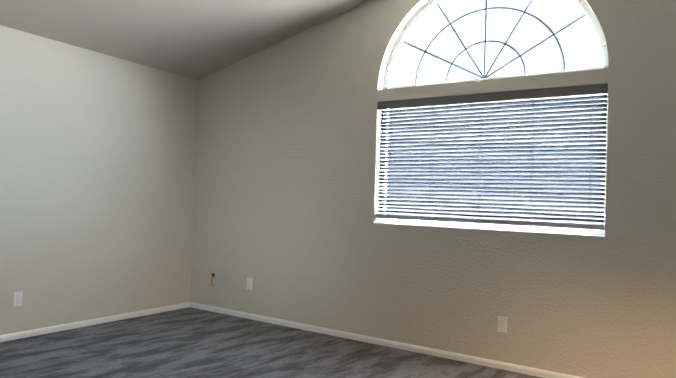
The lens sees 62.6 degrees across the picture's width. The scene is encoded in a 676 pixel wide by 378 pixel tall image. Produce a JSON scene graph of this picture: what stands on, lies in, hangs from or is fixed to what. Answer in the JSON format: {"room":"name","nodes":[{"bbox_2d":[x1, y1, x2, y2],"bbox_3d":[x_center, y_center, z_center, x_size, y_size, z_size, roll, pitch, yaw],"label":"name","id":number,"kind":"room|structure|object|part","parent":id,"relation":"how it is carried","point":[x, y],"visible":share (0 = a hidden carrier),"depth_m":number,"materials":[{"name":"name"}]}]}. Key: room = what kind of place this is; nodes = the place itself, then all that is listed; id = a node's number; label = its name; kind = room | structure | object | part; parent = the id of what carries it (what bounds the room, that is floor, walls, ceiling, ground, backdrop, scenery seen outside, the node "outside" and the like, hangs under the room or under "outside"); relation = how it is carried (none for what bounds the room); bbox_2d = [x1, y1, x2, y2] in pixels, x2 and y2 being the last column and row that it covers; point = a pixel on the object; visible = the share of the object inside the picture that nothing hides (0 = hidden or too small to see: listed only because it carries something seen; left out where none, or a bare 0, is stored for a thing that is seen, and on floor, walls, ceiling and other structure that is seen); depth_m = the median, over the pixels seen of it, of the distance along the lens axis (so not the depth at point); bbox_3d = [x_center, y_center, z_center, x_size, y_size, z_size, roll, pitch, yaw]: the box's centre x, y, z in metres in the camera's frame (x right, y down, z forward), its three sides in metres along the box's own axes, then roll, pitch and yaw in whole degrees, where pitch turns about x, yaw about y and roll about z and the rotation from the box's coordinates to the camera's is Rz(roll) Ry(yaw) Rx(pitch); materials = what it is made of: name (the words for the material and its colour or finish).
{"room":"empty living room","nodes":[
{"label":"empty living room","id":0,"kind":"room"},
{"bbox_2d":[0,25,197,334],"bbox_3d":[-3.343,-0.117,3.465,0.140,2.570,6.480,1,-1,34],"label":"wall","id":1,"kind":"structure","parent":0,"point":[97,160],"depth_m":4.99,"materials":[{"name":"paint"}]},
{"bbox_2d":[13,291,22,306],"bbox_3d":[-2.582,0.889,4.489,0.008,0.115,0.070,1,-1,34],"label":"outlet","id":2,"kind":"object","parent":1,"relation":"attached to","point":[17,298],"visible":1,"depth_m":4.48,"materials":[{"name":"white plastic"}]},
{"bbox_2d":[0,302,189,341],"bbox_3d":[-3.319,1.142,3.401,0.014,0.052,6.200,1,-1,34],"label":"baseboard","id":3,"kind":"structure","parent":1,"relation":"attached to","point":[36,332],"depth_m":4.98,"materials":[{"name":"white wood"}]},
{"bbox_2d":[0,0,367,79],"bbox_3d":[-0.736,-2.067,1.779,6.280,1.768,6.480,1,-1,34],"label":"ceiling","id":4,"kind":"structure","parent":0,"point":[196,39],"depth_m":4.79,"materials":[{"name":"paint"}]},
{"bbox_2d":[0,307,541,377],"bbox_3d":[-0.841,1.279,1.725,6.600,0.120,6.800,1,-1,34],"label":"floor","id":5,"kind":"structure","parent":0,"point":[189,342],"depth_m":4.22,"materials":[{"name":"carpet"}]},
{"bbox_2d":[190,0,675,377],"bbox_3d":[0.993,-0.607,4.384,6.000,3.850,0.140,1,-1,34],"label":"wall","id":6,"kind":"structure","parent":0,"point":[286,183],"depth_m":4.62,"materials":[{"name":"paint"}]},
{"bbox_2d":[207,273,214,286],"bbox_3d":[-1.333,0.947,5.796,0.105,0.138,0.025,1,-1,34],"label":"outlet box","id":7,"kind":"object","parent":6,"relation":"attached to","point":[210,279],"visible":1,"depth_m":5.79,"materials":[{"name":"brown plastic"}]},
{"bbox_2d":[247,278,251,289],"bbox_3d":[-0.875,0.937,5.497,0.070,0.115,0.008,1,-1,34],"label":"outlet","id":8,"kind":"object","parent":6,"relation":"attached to","point":[249,283],"visible":1,"depth_m":5.49,"materials":[{"name":"white plastic"}]},
{"bbox_2d":[190,302,583,377],"bbox_3d":[0.890,1.289,4.289,6.000,0.052,0.014,1,-1,34],"label":"baseboard","id":9,"kind":"structure","parent":6,"relation":"attached to","point":[462,357],"depth_m":4.55,"materials":[{"name":"white wood"}]},
{"bbox_2d":[375,223,604,236],"bbox_3d":[1.070,0.308,4.266,1.790,0.010,0.083,1,-1,34],"label":"window sill","id":10,"kind":"structure","parent":6,"relation":"attached to","point":[495,230],"depth_m":4.14,"materials":[{"name":"white wood"}]},
{"bbox_2d":[376,0,608,235],"bbox_3d":[1.115,-0.689,4.303,1.790,2.000,0.134,1,-1,34],"label":"window","id":11,"kind":"structure","parent":6,"relation":"in","point":[384,107],"depth_m":4.21,"materials":[{"name":"white plastic"}]},
{"bbox_3d":[1.071,0.244,4.266,1.774,0.038,0.048,1,-1,34],"label":"blind rail","id":12,"kind":"part","parent":11,"relation":"part of","materials":[{"name":"grey plastic"}]},
{"bbox_2d":[402,0,586,84],"bbox_3d":[1.157,-1.258,4.348,1.514,0.808,0.010,1,-1,34],"label":"window grille","id":13,"kind":"object","parent":11,"relation":"attached to","point":[426,7],"depth_m":4.34,"materials":[{"name":"blue"}]},
{"bbox_2d":[378,68,608,101],"bbox_3d":[1.120,-0.779,4.307,1.790,0.100,0.136,1,-1,34],"label":"trim","id":14,"kind":"structure","parent":6,"relation":"attached to","point":[572,78],"depth_m":4.16,"materials":[{"name":"paint"}]},
{"bbox_2d":[497,316,506,332],"bbox_3d":[1.208,0.996,4.089,0.070,0.115,0.008,1,-1,34],"label":"outlet","id":15,"kind":"object","parent":6,"relation":"attached to","point":[502,324],"visible":1,"depth_m":4.09,"materials":[{"name":"white plastic"}]}
]}

